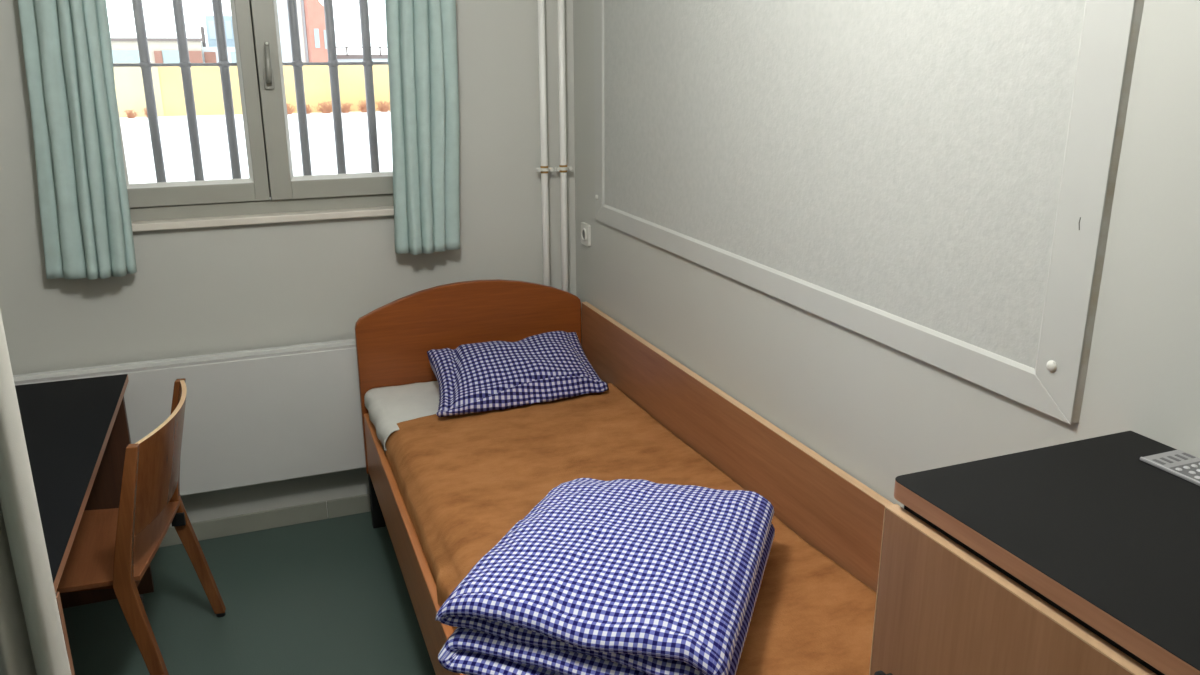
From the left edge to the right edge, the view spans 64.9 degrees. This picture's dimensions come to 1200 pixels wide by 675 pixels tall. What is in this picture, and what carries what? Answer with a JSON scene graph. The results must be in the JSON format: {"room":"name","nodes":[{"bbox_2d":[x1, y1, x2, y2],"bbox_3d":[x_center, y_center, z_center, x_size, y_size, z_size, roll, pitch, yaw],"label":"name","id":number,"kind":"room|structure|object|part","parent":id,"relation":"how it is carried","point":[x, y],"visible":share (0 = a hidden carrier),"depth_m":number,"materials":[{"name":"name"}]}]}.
{"room":"prison interior","nodes":[
{"label":"prison interior","id":0,"kind":"room"},
{"bbox_2d":[63,511,435,674],"bbox_3d":[-0.345,1.363,1.577,2.720,0.120,5.100,-7,18,-21],"label":"floor","id":1,"kind":"structure","parent":0,"point":[330,596],"depth_m":3.00,"materials":[{"name":"green plastic"}]},
{"bbox_2d":[15,374,153,674],"bbox_3d":[-1.577,0.679,2.405,0.677,0.720,1.395,-7,18,-21],"label":"desk","id":2,"kind":"object","parent":1,"relation":"on","point":[77,434],"visible":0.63,"depth_m":2.60,"materials":[{"name":"black laminate"}]},
{"bbox_3d":[-1.785,0.540,2.914,0.658,0.695,0.025,-7,18,-20],"label":"panel","id":3,"kind":"part","parent":2,"relation":"part of","materials":[{"name":"brown wood"}]},
{"bbox_2d":[56,378,225,674],"bbox_3d":[-1.386,0.586,2.575,0.557,0.800,0.572,-3,17,-10],"label":"desk chair","id":4,"kind":"object","parent":1,"relation":"on","point":[112,548],"visible":0.71,"depth_m":2.44,"materials":[{"name":"brown wood"}]},
{"bbox_3d":[-1.411,0.820,2.439,0.435,0.406,0.085,-7,18,-21],"label":"leg","id":5,"kind":"part","parent":4,"relation":"part of","materials":[{"name":"brown wood"}]},
{"bbox_3d":[-1.433,0.574,2.562,0.460,0.034,0.449,-3,17,-10],"label":"seat","id":6,"kind":"part","parent":4,"relation":"part of","materials":[{"name":"brown wood"}]},
{"bbox_3d":[-1.150,0.642,2.365,0.124,0.788,0.056,-3,17,-10],"label":"leg","id":7,"kind":"part","parent":4,"relation":"part of","materials":[{"name":"brown wood"}]},
{"bbox_3d":[-1.166,0.312,2.535,0.108,0.255,0.472,-3,17,-10],"label":"backrest","id":8,"kind":"part","parent":4,"relation":"part of","materials":[{"name":"brown wood"}]},
{"bbox_3d":[-1.241,0.498,2.842,0.130,0.788,0.056,-7,18,-21],"label":"leg","id":9,"kind":"part","parent":4,"relation":"part of","materials":[{"name":"brown wood"}]},
{"bbox_2d":[355,279,892,674],"bbox_3d":[-0.050,0.538,2.537,0.904,0.905,2.335,-7,18,-21],"label":"bed","id":10,"kind":"object","parent":1,"relation":"on","point":[832,511],"visible":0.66,"depth_m":2.93,"materials":[{"name":"brown wood"}]},
{"bbox_3d":[-0.832,0.598,3.518,0.045,0.228,0.038,-7,18,-21],"label":"leg","id":11,"kind":"part","parent":10,"relation":"part of","materials":[{"name":"black metal"}]},
{"bbox_3d":[-0.442,0.690,2.421,0.022,0.227,2.285,-6,18,-20],"label":"rail","id":12,"kind":"part","parent":10,"relation":"part of","materials":[{"name":"brown wood"}]},
{"bbox_3d":[-0.469,0.125,3.537,0.847,0.690,0.025,-7,18,-21],"label":"headboard","id":13,"kind":"part","parent":10,"relation":"part of","materials":[{"name":"brown wood"}]},
{"bbox_3d":[0.360,0.432,2.673,0.022,0.545,2.284,-7,18,-21],"label":"wall panel","id":14,"kind":"part","parent":10,"relation":"part of","materials":[{"name":"brown wood"}]},
{"bbox_3d":[-0.029,0.554,2.550,0.802,0.203,2.274,-7,18,-21],"label":"mattress","id":15,"kind":"object","parent":10,"relation":"on","visible":0},
{"bbox_2d":[364,380,602,450],"bbox_3d":[-0.384,0.237,3.343,0.835,0.088,0.428,-7,18,-21],"label":"sheet","id":16,"kind":"object","parent":15,"relation":"on","point":[387,406],"visible":0.34,"depth_m":3.24,"materials":[{"name":"white fabric"}]},
{"bbox_2d":[385,383,876,674],"bbox_3d":[0.002,0.543,2.389,0.855,0.191,1.961,-7,18,-21],"label":"blanket","id":17,"kind":"object","parent":15,"relation":"on","point":[464,481],"visible":0.53,"depth_m":2.59,"materials":[{"name":"brown fabric"}]},
{"bbox_2d":[427,331,608,416],"bbox_3d":[-0.306,0.110,3.275,0.627,0.149,0.382,-7,18,-21],"label":"pillow","id":18,"kind":"object","parent":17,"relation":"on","point":[554,365],"visible":1,"depth_m":3.22,"materials":[{"name":"blue fabric"}]},
{"bbox_2d":[435,478,774,674],"bbox_3d":[0.034,0.485,1.948,0.572,0.186,0.699,5,18,17],"label":"duvet","id":19,"kind":"object","parent":17,"relation":"on","point":[619,576],"visible":1,"depth_m":1.77,"materials":[{"name":"blue fabric"}]},
{"bbox_2d":[869,431,1199,674],"bbox_3d":[0.752,0.834,1.130,0.473,1.146,0.881,-7,18,-21],"label":"base cabinet","id":20,"kind":"object","parent":1,"relation":"on","point":[1081,557],"visible":1,"depth_m":1.16,"materials":[{"name":"brown wood"}]},
{"bbox_3d":[0.397,0.476,1.317,0.022,0.025,0.025,-7,18,-21],"label":"knob","id":21,"kind":"part","parent":20,"relation":"part of","materials":[{"name":"black rubber"}]},
{"bbox_3d":[0.560,0.847,1.059,0.020,1.042,0.868,-7,18,-21],"label":"door","id":22,"kind":"part","parent":20,"relation":"part of","materials":[{"name":"brown wood"}]},
{"bbox_2d":[1140,450,1199,485],"bbox_3d":[0.854,0.207,1.211,0.078,0.005,0.307,-7,18,-21],"label":"remote control","id":23,"kind":"object","parent":20,"relation":"on","point":[1179,463],"visible":1,"depth_m":1.31,"materials":[{"name":"plastic"}]},
{"bbox_2d":[120,111,392,197],"bbox_3d":[-22.166,-14.665,57.843,140.000,0.200,119.650,-7,18,-21],"label":"ground","id":24,"kind":"structure","parent":0,"point":[174,132],"depth_m":26.78,"materials":[{"name":"white snow"}]},
{"bbox_2d":[124,109,138,117],"bbox_3d":[-19.116,-9.113,38.458,0.440,0.364,0.696,5,17,15],"label":"dry bush","id":25,"kind":"object","parent":24,"relation":"on","point":[130,114],"visible":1,"depth_m":38.43,"materials":[{"name":"orange plant"}]},
{"bbox_2d":[111,38,203,63],"bbox_3d":[-28.138,-15.268,53.817,10.600,3.320,8.120,-7,18,-21],"label":"building","id":26,"kind":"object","parent":24,"relation":"on","point":[124,50],"visible":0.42,"depth_m":51.00,"materials":[{"name":"concrete"}]},
{"bbox_2d":[200,27,205,46],"bbox_3d":[-24.606,-17.254,59.007,0.217,4.100,0.217,-7,18,-21],"label":"flue pipe","id":27,"kind":"object","parent":24,"relation":"on","point":[201,28],"visible":0.34,"depth_m":58.52,"materials":[{"name":"grey metal"}]},
{"bbox_2d":[202,47,236,62],"bbox_3d":[-22.085,-15.761,56.161,2.590,2.870,6.120,-7,18,-21],"label":"annex building","id":28,"kind":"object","parent":24,"relation":"on","point":[210,54],"visible":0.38,"depth_m":52.94,"materials":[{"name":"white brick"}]},
{"bbox_2d":[205,16,234,46],"bbox_3d":[-24.556,-18.737,62.708,2.550,4.800,5.050,-7,18,-21],"label":"tower","id":29,"kind":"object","parent":24,"relation":"on","point":[210,26],"visible":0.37,"depth_m":59.90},
{"bbox_2d":[114,65,389,116],"bbox_3d":[-15.181,-10.654,40.543,80.000,2.070,0.350,-7,18,-21],"label":"wall","id":30,"kind":"structure","parent":24,"relation":"on","point":[167,80],"depth_m":40.05,"materials":[{"name":"yellow paint"}]},
{"bbox_2d":[286,102,296,113],"bbox_3d":[-13.445,-9.847,40.572,0.624,0.515,0.985,5,18,16],"label":"dry bush","id":31,"kind":"object","parent":24,"relation":"on","point":[289,111],"visible":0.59,"depth_m":40.60,"materials":[{"name":"brown plant"}]},
{"bbox_2d":[276,0,308,62],"bbox_3d":[-19.634,-19.509,58.289,2.080,8.800,8.120,-7,18,-21],"label":"building","id":32,"kind":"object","parent":24,"relation":"on","point":[282,9],"visible":0.28,"depth_m":55.02,"materials":[{"name":"white plastic"}]},
{"bbox_2d":[306,104,312,113],"bbox_3d":[-12.691,-9.891,40.861,0.514,0.424,0.811,-11,20,-33],"label":"dry bush","id":33,"kind":"object","parent":24,"relation":"on","point":[308,111],"visible":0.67,"depth_m":40.82,"materials":[{"name":"brown plant"}]},
{"bbox_2d":[303,0,327,61],"bbox_3d":[-17.443,-19.156,57.092,1.040,8.800,8.050,-7,18,-21],"label":"brick building","id":34,"kind":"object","parent":24,"relation":"on","point":[313,9],"visible":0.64,"depth_m":53.79,"materials":[{"name":"brick"}]},
{"bbox_2d":[314,101,331,112],"bbox_3d":[-11.935,-10.035,41.125,1.043,0.545,0.660,1,17,4],"label":"dry bush","id":35,"kind":"object","parent":24,"relation":"on","point":[324,109],"visible":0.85,"depth_m":41.08,"materials":[{"name":"brown plant"}]},
{"bbox_2d":[341,102,354,112],"bbox_3d":[-11.171,-10.085,41.435,0.550,0.454,0.869,15,22,40],"label":"dry bush","id":36,"kind":"object","parent":24,"relation":"on","point":[346,108],"visible":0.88,"depth_m":41.39,"materials":[{"name":"brown plant"}]},
{"bbox_2d":[336,47,387,61],"bbox_3d":[-10.731,-17.718,62.494,14.800,2.880,6.120,-7,18,-21],"label":"white hall","id":37,"kind":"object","parent":24,"relation":"on","point":[340,58],"visible":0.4,"depth_m":57.64,"materials":[{"name":"white"}]},
{"bbox_3d":[-9.638,-18.267,59.423,14.800,0.060,0.140,-7,18,-21],"label":"railing","id":38,"kind":"part","parent":37,"relation":"part of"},
{"bbox_2d":[357,100,366,111],"bbox_3d":[-10.403,-10.221,41.724,0.660,0.545,1.043,-3,17,-9],"label":"dry bush","id":39,"kind":"object","parent":24,"relation":"on","point":[362,106],"visible":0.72,"depth_m":41.62,"materials":[{"name":"brown plant"}]},
{"bbox_2d":[375,100,389,111],"bbox_3d":[-9.624,-10.300,42.026,0.985,0.515,0.624,9,19,28],"label":"dry bush","id":40,"kind":"object","parent":24,"relation":"on","point":[381,108],"visible":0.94,"depth_m":41.97,"materials":[{"name":"brown plant"}]},
{"bbox_2d":[0,0,575,525],"bbox_3d":[-1.230,-0.581,3.323,2.720,2.600,0.300,-7,18,-21],"label":"wall","id":41,"kind":"structure","parent":0,"point":[218,289],"depth_m":3.34,"materials":[{"name":"white paint"}]},
{"bbox_2d":[13,339,365,495],"bbox_3d":[-1.326,0.291,3.320,1.850,0.480,0.099,-7,18,-21],"label":"radiator","id":42,"kind":"object","parent":41,"relation":"attached to","point":[256,416],"visible":0.31,"depth_m":3.31,"materials":[{"name":"metal"}]},
{"bbox_2d":[113,0,387,181],"bbox_3d":[-1.185,-0.999,3.238,1.037,1.150,0.040,-7,18,-21],"label":"bars","id":43,"kind":"object","parent":41,"relation":"attached to","point":[145,64],"visible":0.59,"depth_m":3.27,"materials":[{"name":"metal"}]},
{"bbox_2d":[116,0,393,221],"bbox_3d":[-1.137,-0.964,3.112,1.030,1.146,0.139,-7,18,-21],"label":"window","id":44,"kind":"structure","parent":41,"relation":"in","point":[255,23],"depth_m":3.18,"materials":[{"name":"paint"}]},
{"bbox_3d":[-1.378,-0.953,3.042,0.494,1.041,0.063,-7,18,-21],"label":"sash","id":45,"kind":"part","parent":44,"relation":"part of","materials":[{"name":"paint"}]},
{"bbox_3d":[-1.150,-0.973,3.145,1.030,1.146,0.065,-7,18,-21],"label":"frame","id":46,"kind":"part","parent":44,"relation":"part of","materials":[{"name":"paint"}]},
{"bbox_3d":[-1.089,-0.901,3.095,0.021,0.132,0.038,-7,18,-21],"label":"handle lever","id":47,"kind":"part","parent":44,"relation":"part of","materials":[{"name":"metal"}]},
{"bbox_3d":[-1.098,-0.858,3.132,0.032,0.068,0.020,-7,18,-21],"label":"handle plate","id":48,"kind":"part","parent":44,"relation":"part of","materials":[{"name":"metal"}]},
{"bbox_3d":[-0.911,-1.006,3.215,0.500,1.041,0.069,-7,18,-21],"label":"sash","id":49,"kind":"part","parent":44,"relation":"part of","materials":[{"name":"paint"}]},
{"bbox_2d":[131,206,393,231],"bbox_3d":[-1.124,-0.411,3.251,1.090,0.024,0.064,-7,18,-21],"label":"trim","id":50,"kind":"structure","parent":41,"relation":"attached to","point":[152,225],"depth_m":3.21,"materials":[{"name":"paint"}]},
{"bbox_2d":[159,494,370,547],"bbox_3d":[-1.169,0.671,3.549,2.320,0.072,0.012,-7,18,-21],"label":"baseboard","id":51,"kind":"structure","parent":41,"relation":"attached to","point":[274,518],"depth_m":3.52,"materials":[{"name":"paint"}]},
{"bbox_2d":[536,0,553,285],"bbox_3d":[-0.204,-0.641,3.510,0.066,2.600,0.074,2,17,7],"label":"pipe","id":52,"kind":"object","parent":41,"relation":"attached to","point":[543,169],"visible":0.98,"depth_m":3.47,"materials":[{"name":"metal"}]},
{"bbox_2d":[555,0,571,291],"bbox_3d":[-0.135,-0.649,3.536,0.066,2.600,0.074,2,17,7],"label":"pipe","id":53,"kind":"object","parent":41,"relation":"attached to","point":[562,168],"visible":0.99,"depth_m":3.50,"materials":[{"name":"metal"}]},
{"bbox_3d":[-1.130,-1.536,2.861,1.650,0.025,0.085,-7,18,-21],"label":"rail","id":54,"kind":"object","parent":41,"relation":"attached to","visible":0},
{"bbox_2d":[18,0,136,279],"bbox_3d":[-1.604,-0.823,2.822,0.301,1.315,0.112,-7,18,-21],"label":"window curtain","id":55,"kind":"object","parent":54,"relation":"hanging from","point":[86,225],"visible":1,"depth_m":2.88,"materials":[{"name":"teal fabric"}]},
{"bbox_2d":[385,0,459,254],"bbox_3d":[-0.598,-0.942,3.210,0.270,1.317,0.093,-7,18,-21],"label":"window curtain","id":56,"kind":"object","parent":54,"relation":"hanging from","point":[421,34],"visible":1,"depth_m":3.25,"materials":[{"name":"teal fabric"}]},
{"bbox_2d":[573,0,1199,507],"bbox_3d":[0.841,-0.062,1.581,0.200,2.600,4.600,-7,18,-21],"label":"wall","id":57,"kind":"structure","parent":0,"point":[879,413],"depth_m":1.83,"materials":[{"name":"white paint"}]},
{"bbox_2d":[581,222,590,246],"bbox_3d":[-0.056,-0.388,3.553,0.016,0.082,0.082,-7,18,-21],"label":"wall socket","id":58,"kind":"object","parent":57,"relation":"attached to","point":[585,228],"visible":1,"depth_m":3.53,"materials":[{"name":"white plastic"}]},
{"bbox_2d":[594,0,1143,424],"bbox_3d":[0.374,-0.765,2.290,0.018,1.301,2.136,-7,18,-21],"label":"board","id":59,"kind":"object","parent":57,"relation":"attached to","point":[933,182],"visible":1,"depth_m":1.88,"materials":[{"name":"white plastic"}]},
{"bbox_3d":[-0.001,-1.041,3.208,0.012,1.299,0.079,-7,18,-21],"label":"frame rail","id":60,"kind":"part","parent":59,"relation":"part of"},
{"bbox_3d":[0.378,-0.176,2.473,0.012,0.067,2.128,-7,18,-21],"label":"frame rail","id":61,"kind":"part","parent":59,"relation":"part of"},
{"bbox_3d":[0.749,-0.494,1.387,0.012,1.299,0.091,-7,18,-21],"label":"frame rail","id":62,"kind":"part","parent":59,"relation":"part of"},
{"bbox_3d":[-0.354,-1.240,0.791,2.720,0.120,5.100,-7,18,-21],"label":"ceiling","id":63,"kind":"structure","parent":0,"visible":0},
{"bbox_2d":[0,310,71,674],"bbox_3d":[-1.038,0.115,0.963,0.830,2.570,0.141,-6,18,-19],"label":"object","id":64,"kind":"object","parent":63,"relation":"hanging from","point":[32,641],"visible":1,"depth_m":1.15,"materials":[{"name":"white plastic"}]}
]}

